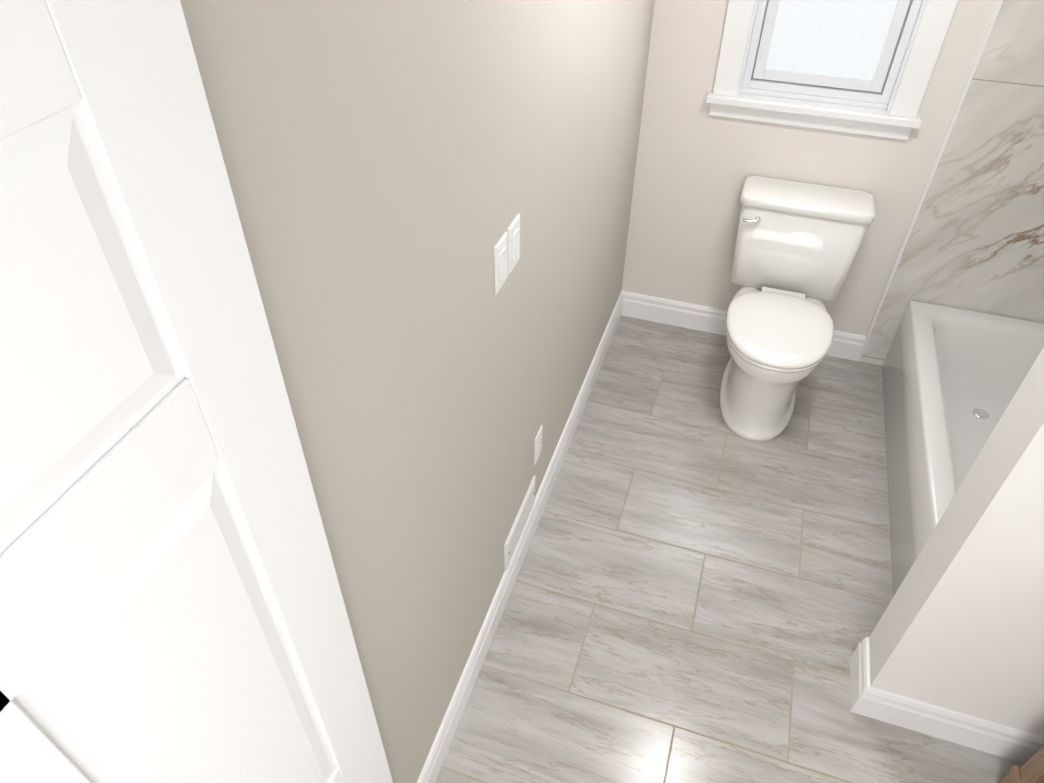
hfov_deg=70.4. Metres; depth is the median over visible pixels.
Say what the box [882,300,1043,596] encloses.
bathtub
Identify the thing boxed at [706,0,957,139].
window
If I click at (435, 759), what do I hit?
baseboard
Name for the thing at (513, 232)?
switch plate
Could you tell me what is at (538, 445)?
electrical outlet plate
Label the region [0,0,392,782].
door
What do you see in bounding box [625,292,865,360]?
baseboard
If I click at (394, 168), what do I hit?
wall
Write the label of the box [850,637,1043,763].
baseboard
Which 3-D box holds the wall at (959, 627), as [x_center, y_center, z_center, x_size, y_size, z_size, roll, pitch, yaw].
[1.405,0.053,1.319,0.830,2.440,0.160,13,43,13]
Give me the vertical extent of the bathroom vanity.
0.854 m
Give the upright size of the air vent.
0.135 m
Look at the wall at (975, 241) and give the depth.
2.77 m
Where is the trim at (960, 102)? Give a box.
[857,0,1002,360]
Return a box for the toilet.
[719,175,875,441]
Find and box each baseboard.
[417,290,628,782]
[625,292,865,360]
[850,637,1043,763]
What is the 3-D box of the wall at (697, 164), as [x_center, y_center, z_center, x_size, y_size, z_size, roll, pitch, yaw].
[1.424,-1.138,2.664,1.930,2.440,0.140,13,43,13]
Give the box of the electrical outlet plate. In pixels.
[534,425,542,464]
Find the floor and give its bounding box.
[435,315,1023,782]
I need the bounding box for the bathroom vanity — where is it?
[998,746,1043,782]
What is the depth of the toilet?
2.88 m
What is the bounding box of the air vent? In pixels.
[504,475,534,570]
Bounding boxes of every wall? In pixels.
[180,0,654,782]
[622,0,997,335]
[860,0,1043,364]
[869,347,1043,736]
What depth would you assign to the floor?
2.44 m
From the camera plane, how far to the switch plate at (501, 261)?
1.59 m
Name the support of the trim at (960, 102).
attached to the wall at (975, 241)
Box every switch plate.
[494,231,507,293]
[507,213,519,273]

